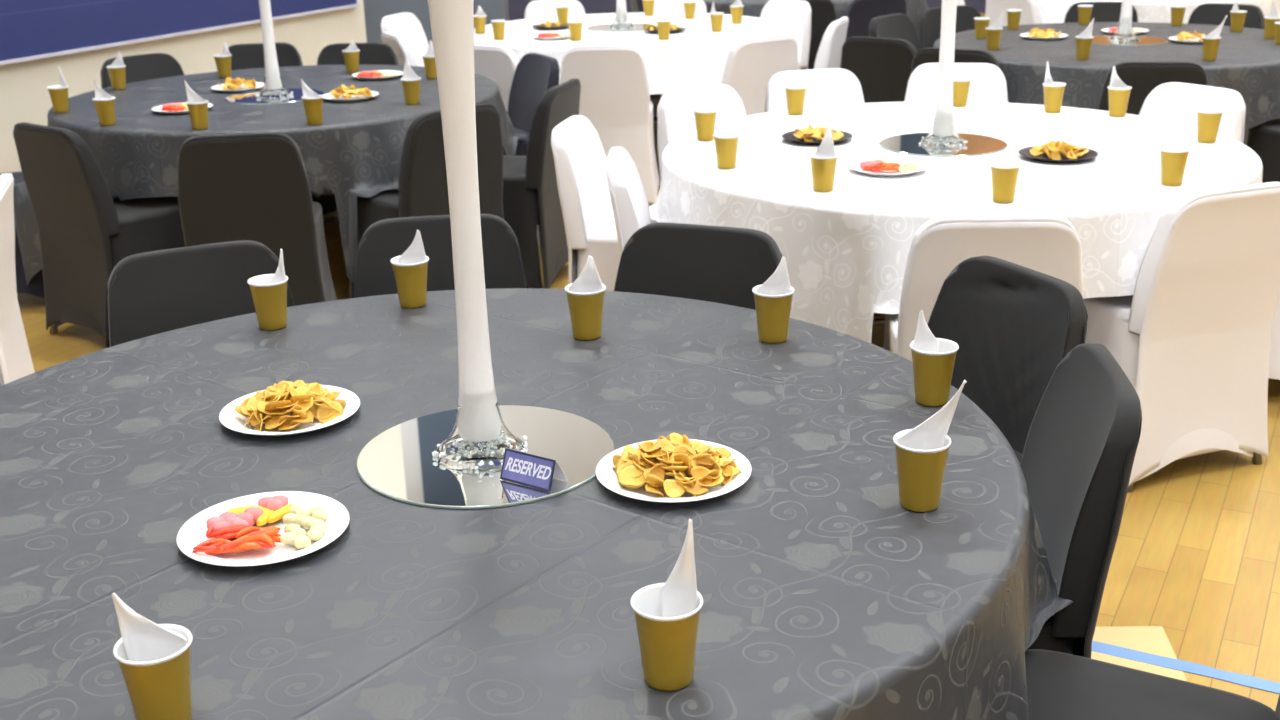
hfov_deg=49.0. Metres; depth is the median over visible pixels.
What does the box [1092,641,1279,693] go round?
trim
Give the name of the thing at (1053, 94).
cup
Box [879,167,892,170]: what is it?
strip
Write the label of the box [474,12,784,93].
tablecloth
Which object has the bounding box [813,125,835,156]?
paper napkin
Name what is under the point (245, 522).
marshmallow
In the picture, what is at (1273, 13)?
paper napkin
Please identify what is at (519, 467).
sign
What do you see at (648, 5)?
cup
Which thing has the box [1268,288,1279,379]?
covered chair
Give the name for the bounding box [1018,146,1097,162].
paper plate
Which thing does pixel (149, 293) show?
covered chair
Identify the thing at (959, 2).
covered chair
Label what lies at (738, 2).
paper napkin
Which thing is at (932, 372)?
cup
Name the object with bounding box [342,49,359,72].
cup
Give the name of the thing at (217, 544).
strip
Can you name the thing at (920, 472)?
cup
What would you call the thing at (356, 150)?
tablecloth
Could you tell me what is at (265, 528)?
strip
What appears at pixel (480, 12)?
paper napkin
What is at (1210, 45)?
cup
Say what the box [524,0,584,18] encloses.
covered chair
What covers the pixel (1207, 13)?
covered chair
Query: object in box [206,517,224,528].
marshmallow
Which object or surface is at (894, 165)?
strip
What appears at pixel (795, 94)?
cup
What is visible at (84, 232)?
covered chair
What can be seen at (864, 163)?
marshmallow
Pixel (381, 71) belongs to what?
paper plate
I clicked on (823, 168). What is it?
cup
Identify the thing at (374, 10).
wall
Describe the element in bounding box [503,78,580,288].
covered chair
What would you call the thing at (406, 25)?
covered chair
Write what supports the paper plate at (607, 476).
on the tablecloth at (825, 597)
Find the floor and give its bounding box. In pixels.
[17,13,1279,710]
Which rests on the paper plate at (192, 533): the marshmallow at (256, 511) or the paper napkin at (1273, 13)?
the marshmallow at (256, 511)
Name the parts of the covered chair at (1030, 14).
backrest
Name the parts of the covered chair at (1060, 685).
backrest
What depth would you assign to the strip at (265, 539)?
1.88 m
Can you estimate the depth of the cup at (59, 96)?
5.53 m
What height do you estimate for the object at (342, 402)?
0.029 m
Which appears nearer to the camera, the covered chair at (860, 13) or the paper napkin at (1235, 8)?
the paper napkin at (1235, 8)
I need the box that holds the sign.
[500,448,567,491]
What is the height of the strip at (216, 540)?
0.009 m
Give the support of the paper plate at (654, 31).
on the tablecloth at (694, 56)
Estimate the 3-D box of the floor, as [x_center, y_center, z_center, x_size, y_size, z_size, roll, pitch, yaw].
[-1.005,-0.181,5.757,26.000,0.200,21.000,-1,19,0]
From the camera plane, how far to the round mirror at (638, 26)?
7.91 m
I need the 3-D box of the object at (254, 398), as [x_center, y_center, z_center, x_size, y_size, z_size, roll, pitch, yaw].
[-0.638,0.074,2.346,0.039,0.013,0.038,-3,19,-4]
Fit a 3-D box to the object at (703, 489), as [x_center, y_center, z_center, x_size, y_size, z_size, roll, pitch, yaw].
[0.079,0.186,2.016,0.035,0.011,0.027,-10,21,-22]
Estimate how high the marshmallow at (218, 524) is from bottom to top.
0.024 m
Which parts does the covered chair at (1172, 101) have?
panel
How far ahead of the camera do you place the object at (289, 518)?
1.96 m
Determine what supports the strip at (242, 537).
on the strip
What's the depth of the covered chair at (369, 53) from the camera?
7.00 m
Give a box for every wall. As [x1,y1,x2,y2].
[0,0,366,172]
[363,0,508,43]
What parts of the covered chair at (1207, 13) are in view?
backrest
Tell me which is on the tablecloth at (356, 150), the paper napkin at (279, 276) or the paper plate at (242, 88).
the paper plate at (242, 88)
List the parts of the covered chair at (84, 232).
leg, panel, backrest, seat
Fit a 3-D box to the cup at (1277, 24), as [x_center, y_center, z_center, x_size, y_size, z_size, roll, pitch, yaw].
[3.007,-1.528,6.575,0.080,0.100,0.080,-9,21,-21]
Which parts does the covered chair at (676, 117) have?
panel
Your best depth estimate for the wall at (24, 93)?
7.58 m
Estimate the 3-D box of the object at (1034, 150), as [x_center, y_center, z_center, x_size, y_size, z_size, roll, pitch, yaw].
[1.197,-0.628,4.238,0.036,0.020,0.031,13,24,36]
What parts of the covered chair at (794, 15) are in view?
panel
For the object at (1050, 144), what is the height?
0.035 m
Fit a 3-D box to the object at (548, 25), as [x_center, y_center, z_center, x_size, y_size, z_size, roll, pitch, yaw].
[-0.517,-1.904,7.987,0.047,0.037,0.022,13,24,35]
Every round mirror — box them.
[225,88,323,104]
[356,405,613,508]
[587,23,656,31]
[879,132,1007,156]
[1092,35,1167,45]
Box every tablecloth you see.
[0,288,1072,719]
[13,65,526,285]
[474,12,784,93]
[649,101,1262,342]
[703,0,927,42]
[933,22,1279,129]
[1035,0,1279,23]
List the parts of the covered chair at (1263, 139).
seat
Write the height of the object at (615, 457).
0.028 m
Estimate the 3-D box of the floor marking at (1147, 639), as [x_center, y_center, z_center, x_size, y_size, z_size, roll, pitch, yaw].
[0.983,0.631,2.994,0.344,0.001,0.256,-1,19,0]
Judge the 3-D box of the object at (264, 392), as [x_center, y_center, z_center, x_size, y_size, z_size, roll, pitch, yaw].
[-0.637,0.072,2.351,0.027,0.034,0.044,-8,20,-17]
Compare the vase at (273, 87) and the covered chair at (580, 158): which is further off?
the vase at (273, 87)
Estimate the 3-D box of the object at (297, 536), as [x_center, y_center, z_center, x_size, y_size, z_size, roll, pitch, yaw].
[-0.459,0.244,1.900,0.023,0.016,0.018,-1,19,0]
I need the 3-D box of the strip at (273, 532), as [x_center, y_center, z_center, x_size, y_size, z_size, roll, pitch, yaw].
[-0.508,0.237,1.901,0.047,0.009,0.013,-16,24,-35]
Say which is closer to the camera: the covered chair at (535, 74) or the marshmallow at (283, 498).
the marshmallow at (283, 498)
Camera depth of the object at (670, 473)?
2.03 m
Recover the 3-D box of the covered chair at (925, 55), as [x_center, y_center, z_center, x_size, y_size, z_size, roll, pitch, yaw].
[1.535,-1.070,6.569,0.508,0.817,0.536,10,23,30]
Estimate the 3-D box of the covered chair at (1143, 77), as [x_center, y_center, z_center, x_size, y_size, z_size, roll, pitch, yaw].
[2.162,-0.904,6.052,0.508,0.817,0.536,3,20,12]
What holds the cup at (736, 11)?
on the tablecloth at (694, 56)
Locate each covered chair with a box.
[0,171,44,297]
[0,173,34,385]
[13,122,184,338]
[100,53,183,88]
[106,240,294,347]
[177,132,336,305]
[228,43,302,69]
[311,43,397,214]
[348,103,503,298]
[354,214,528,297]
[381,12,428,66]
[381,32,418,65]
[474,45,518,111]
[503,53,559,155]
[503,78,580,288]
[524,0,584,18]
[551,115,656,290]
[560,45,659,205]
[605,147,650,253]
[614,222,782,309]
[630,0,643,12]
[650,0,706,121]
[658,84,746,178]
[721,35,797,115]
[760,0,810,69]
[764,68,864,112]
[803,0,836,69]
[814,17,848,68]
[840,36,916,102]
[845,0,906,40]
[869,13,920,51]
[884,215,1082,360]
[904,63,1007,102]
[910,48,999,75]
[920,5,981,48]
[927,256,1087,462]
[957,0,964,5]
[985,0,1041,26]
[1020,343,1141,657]
[1025,649,1279,719]
[1064,2,1137,22]
[1083,182,1279,491]
[1098,61,1207,114]
[1139,82,1245,143]
[1187,3,1263,144]
[1246,118,1279,182]
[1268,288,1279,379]
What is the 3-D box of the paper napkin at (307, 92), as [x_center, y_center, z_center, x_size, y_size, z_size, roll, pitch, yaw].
[-1.201,-0.972,5.136,0.064,0.115,0.017,-5,20,-9]
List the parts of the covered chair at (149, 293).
panel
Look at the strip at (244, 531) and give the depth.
1.91 m
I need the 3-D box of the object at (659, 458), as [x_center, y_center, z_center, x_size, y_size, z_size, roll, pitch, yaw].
[0.044,0.147,2.055,0.040,0.016,0.044,-8,20,-19]
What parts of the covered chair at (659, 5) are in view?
backrest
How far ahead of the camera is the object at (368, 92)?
5.71 m
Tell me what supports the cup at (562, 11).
on the tablecloth at (694, 56)
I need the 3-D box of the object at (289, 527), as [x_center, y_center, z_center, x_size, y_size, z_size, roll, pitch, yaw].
[-0.477,0.233,1.932,0.023,0.016,0.018,-1,19,0]
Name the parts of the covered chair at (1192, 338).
seat, leg, backrest, leg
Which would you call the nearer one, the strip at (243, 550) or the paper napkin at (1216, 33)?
the strip at (243, 550)
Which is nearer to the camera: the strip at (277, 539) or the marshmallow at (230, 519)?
the strip at (277, 539)
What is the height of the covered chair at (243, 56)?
0.817 m
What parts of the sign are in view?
card panel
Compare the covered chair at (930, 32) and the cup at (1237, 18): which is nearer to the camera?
the cup at (1237, 18)
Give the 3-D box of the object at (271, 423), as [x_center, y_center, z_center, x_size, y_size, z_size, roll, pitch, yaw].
[-0.596,0.100,2.300,0.038,0.018,0.045,-8,20,-17]
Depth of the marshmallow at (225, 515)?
1.95 m
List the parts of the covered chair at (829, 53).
panel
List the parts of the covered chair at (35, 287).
seat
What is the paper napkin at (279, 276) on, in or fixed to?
in the cup at (269, 297)
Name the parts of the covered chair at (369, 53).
backrest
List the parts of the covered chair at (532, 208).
seat, leg, backrest, panel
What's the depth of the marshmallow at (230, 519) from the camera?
1.94 m
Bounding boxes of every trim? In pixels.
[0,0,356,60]
[0,4,358,64]
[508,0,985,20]
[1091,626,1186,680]
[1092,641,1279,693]
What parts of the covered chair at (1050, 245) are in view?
seat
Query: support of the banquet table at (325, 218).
on the floor
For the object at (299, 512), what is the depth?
1.97 m
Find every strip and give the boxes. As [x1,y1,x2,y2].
[192,539,214,552]
[205,547,227,554]
[206,526,213,536]
[209,538,230,545]
[210,524,248,533]
[210,542,222,546]
[222,549,250,553]
[224,526,250,534]
[234,535,248,540]
[235,526,259,537]
[242,535,272,544]
[244,537,274,542]
[247,530,266,535]
[252,541,272,547]
[254,528,277,534]
[260,526,279,530]
[261,530,279,536]
[271,536,281,542]
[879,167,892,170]
[888,164,900,166]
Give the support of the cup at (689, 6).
on the tablecloth at (694, 56)
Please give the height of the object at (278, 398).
0.021 m
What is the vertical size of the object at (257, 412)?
0.024 m
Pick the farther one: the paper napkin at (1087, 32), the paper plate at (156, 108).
the paper napkin at (1087, 32)
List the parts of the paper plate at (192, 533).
jelly strip, jelly strip, jelly strip, jelly strip, jelly strip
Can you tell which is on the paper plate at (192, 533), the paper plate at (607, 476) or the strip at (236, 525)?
the strip at (236, 525)
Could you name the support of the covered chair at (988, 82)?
on the floor
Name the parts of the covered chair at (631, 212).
panel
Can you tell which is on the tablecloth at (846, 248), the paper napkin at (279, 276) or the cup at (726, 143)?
the cup at (726, 143)
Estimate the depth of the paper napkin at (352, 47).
6.45 m
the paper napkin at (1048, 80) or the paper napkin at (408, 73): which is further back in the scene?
the paper napkin at (408, 73)
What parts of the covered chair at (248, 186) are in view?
backrest, seat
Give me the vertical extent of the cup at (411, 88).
0.100 m
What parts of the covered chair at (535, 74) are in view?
seat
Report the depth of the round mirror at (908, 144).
4.43 m
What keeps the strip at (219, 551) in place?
on the paper plate at (192, 533)
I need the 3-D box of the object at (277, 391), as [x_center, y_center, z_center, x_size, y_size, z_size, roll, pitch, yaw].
[-0.601,0.059,2.347,0.030,0.013,0.034,-17,24,-37]
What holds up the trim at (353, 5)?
attached to the wall at (24, 93)
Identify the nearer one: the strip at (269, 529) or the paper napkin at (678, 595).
the paper napkin at (678, 595)
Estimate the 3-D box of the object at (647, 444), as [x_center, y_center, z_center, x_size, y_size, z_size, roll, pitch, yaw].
[0.011,0.138,2.115,0.031,0.027,0.026,5,20,17]
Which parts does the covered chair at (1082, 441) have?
seat, panel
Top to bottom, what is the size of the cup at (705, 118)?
0.100 m
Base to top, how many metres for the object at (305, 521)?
0.016 m
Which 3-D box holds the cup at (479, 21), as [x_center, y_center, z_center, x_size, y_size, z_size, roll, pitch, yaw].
[-0.896,-1.878,7.860,0.080,0.100,0.080,6,21,21]
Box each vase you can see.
[256,0,292,97]
[427,0,527,469]
[609,0,634,27]
[919,0,967,146]
[1108,0,1139,41]
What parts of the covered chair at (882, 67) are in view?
backrest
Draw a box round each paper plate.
[151,102,212,113]
[176,491,349,566]
[211,82,263,92]
[219,385,359,435]
[323,91,378,101]
[352,70,402,79]
[532,23,568,29]
[532,33,569,39]
[596,439,751,502]
[644,27,685,33]
[782,130,852,144]
[848,158,927,176]
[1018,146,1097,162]
[1020,33,1067,39]
[1101,28,1148,34]
[1168,36,1202,43]
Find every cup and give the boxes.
[47,85,68,112]
[92,96,114,125]
[107,65,125,89]
[113,624,192,719]
[186,100,207,129]
[213,54,230,77]
[247,274,287,330]
[301,95,323,124]
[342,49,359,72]
[390,256,428,307]
[400,77,420,104]
[422,55,436,78]
[474,15,485,33]
[491,20,505,39]
[556,5,568,23]
[565,284,605,340]
[568,20,582,40]
[630,583,702,690]
[643,0,654,15]
[656,19,670,39]
[683,1,695,18]
[693,108,716,140]
[709,12,723,31]
[713,132,739,168]
[730,5,743,23]
[752,285,794,343]
[785,85,806,114]
[809,152,837,191]
[893,429,951,511]
[910,338,958,406]
[953,77,970,106]
[974,17,989,38]
[986,27,1002,49]
[990,161,1020,202]
[1006,9,1021,29]
[1043,82,1065,112]
[1075,36,1093,59]
[1078,5,1092,24]
[1107,86,1131,116]
[1159,145,1190,185]
[1170,5,1186,25]
[1196,108,1223,142]
[1202,36,1221,60]
[1230,10,1246,31]
[1264,17,1279,38]
[1275,22,1279,44]
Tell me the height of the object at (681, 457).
0.034 m
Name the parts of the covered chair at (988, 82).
panel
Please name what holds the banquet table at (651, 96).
on the floor
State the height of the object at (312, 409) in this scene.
0.032 m
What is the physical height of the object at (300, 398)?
0.034 m
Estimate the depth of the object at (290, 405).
2.32 m
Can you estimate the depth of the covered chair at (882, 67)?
6.74 m
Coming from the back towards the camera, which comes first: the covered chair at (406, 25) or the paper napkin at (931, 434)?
the covered chair at (406, 25)
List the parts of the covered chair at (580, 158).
panel, backrest, seat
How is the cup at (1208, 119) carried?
on the tablecloth at (846, 248)
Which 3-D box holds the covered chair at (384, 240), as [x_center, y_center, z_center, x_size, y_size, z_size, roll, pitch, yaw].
[-0.458,0.115,3.348,0.508,0.817,0.536,-4,19,-6]
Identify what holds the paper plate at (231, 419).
on the tablecloth at (825, 597)
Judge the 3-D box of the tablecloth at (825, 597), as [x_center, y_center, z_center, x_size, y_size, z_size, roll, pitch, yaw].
[-0.327,0.457,2.332,1.866,0.666,1.885,14,25,37]
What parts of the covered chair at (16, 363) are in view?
backrest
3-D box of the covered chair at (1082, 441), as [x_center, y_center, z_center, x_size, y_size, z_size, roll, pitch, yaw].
[0.540,0.397,2.472,0.536,0.817,0.508,0,19,6]
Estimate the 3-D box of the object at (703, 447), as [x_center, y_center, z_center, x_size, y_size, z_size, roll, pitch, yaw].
[0.099,0.138,2.098,0.030,0.014,0.034,-1,19,3]
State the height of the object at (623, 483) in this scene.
0.012 m
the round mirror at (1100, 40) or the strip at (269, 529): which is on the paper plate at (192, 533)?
the strip at (269, 529)
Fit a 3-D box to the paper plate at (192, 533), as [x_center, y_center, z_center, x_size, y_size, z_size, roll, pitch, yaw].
[-0.518,0.232,1.939,0.230,0.026,0.230,-1,19,0]
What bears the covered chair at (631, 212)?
on the floor
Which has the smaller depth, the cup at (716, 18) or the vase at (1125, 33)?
the vase at (1125, 33)
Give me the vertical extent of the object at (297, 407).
0.025 m
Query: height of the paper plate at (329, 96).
0.016 m
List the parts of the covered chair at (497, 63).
backrest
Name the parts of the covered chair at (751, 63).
backrest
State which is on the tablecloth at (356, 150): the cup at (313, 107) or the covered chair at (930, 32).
the cup at (313, 107)
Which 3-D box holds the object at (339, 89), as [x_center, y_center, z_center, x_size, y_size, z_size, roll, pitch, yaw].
[-1.228,-1.093,5.717,0.052,0.039,0.037,-1,19,2]
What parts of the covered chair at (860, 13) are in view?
backrest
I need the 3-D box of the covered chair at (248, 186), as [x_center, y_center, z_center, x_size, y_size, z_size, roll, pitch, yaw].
[-1.353,-0.439,4.990,0.508,0.817,0.536,-4,20,-7]
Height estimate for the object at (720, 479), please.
0.011 m
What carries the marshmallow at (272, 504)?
on the paper plate at (192, 533)
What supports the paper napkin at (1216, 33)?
in the cup at (1210, 45)
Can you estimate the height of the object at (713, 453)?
0.030 m
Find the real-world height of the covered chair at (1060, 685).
0.817 m
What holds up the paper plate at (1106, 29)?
on the tablecloth at (1247, 63)
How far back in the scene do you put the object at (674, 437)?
2.14 m
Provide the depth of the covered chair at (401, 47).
7.28 m
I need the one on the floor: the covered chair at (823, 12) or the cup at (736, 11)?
the covered chair at (823, 12)
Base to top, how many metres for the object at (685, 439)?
0.032 m
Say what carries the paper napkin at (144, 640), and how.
in the cup at (160, 689)
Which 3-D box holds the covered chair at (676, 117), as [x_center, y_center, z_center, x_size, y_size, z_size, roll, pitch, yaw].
[0.378,-0.591,5.293,0.508,0.817,0.536,-16,24,-36]
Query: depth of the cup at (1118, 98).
4.86 m
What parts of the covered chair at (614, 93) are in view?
backrest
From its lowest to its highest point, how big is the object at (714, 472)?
0.026 m
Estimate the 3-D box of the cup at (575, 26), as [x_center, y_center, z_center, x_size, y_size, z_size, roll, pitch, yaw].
[-0.340,-1.741,7.429,0.080,0.100,0.080,-3,19,-4]
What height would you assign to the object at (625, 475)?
0.027 m
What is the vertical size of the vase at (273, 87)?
0.822 m
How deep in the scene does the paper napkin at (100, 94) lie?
5.22 m
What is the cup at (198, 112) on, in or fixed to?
on the tablecloth at (356, 150)
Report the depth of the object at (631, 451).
2.10 m
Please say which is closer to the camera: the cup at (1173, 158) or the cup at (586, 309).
the cup at (586, 309)
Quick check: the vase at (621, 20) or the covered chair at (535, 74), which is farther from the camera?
the vase at (621, 20)
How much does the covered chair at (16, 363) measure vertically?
0.817 m
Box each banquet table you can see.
[323,216,338,220]
[650,95,662,120]
[872,318,884,324]
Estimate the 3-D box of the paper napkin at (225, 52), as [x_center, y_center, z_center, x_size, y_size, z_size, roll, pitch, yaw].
[-1.889,-1.394,6.398,0.055,0.109,0.018,6,21,20]
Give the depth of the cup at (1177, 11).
7.38 m
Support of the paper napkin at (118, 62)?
in the cup at (117, 75)
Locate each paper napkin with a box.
[58,66,66,87]
[94,79,112,99]
[109,51,123,66]
[112,593,186,661]
[184,80,205,102]
[220,42,229,55]
[274,249,285,282]
[301,79,320,97]
[344,40,357,50]
[398,230,425,263]
[402,58,418,79]
[424,40,433,55]
[475,6,484,15]
[568,256,602,292]
[660,518,696,616]
[710,2,715,12]
[731,0,742,5]
[757,256,790,294]
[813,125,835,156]
[897,380,966,449]
[913,310,938,352]
[988,11,1003,28]
[1044,61,1053,84]
[1077,18,1093,36]
[1109,66,1127,88]
[1204,15,1226,37]
[1232,0,1238,11]
[1265,1,1278,17]
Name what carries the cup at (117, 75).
on the tablecloth at (356, 150)
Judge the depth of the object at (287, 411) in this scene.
2.30 m
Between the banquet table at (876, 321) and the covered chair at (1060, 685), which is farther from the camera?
the banquet table at (876, 321)
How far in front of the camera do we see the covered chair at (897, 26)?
7.67 m
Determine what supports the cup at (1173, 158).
on the tablecloth at (846, 248)
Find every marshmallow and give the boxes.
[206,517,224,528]
[212,521,229,537]
[219,512,236,518]
[225,517,241,523]
[230,520,249,524]
[235,512,253,525]
[244,507,262,523]
[258,497,272,507]
[265,499,282,510]
[273,495,287,505]
[860,161,868,169]
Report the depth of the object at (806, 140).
4.55 m
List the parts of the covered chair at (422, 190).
leg, seat, backrest, panel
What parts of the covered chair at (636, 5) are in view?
backrest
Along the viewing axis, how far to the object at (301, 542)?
1.89 m

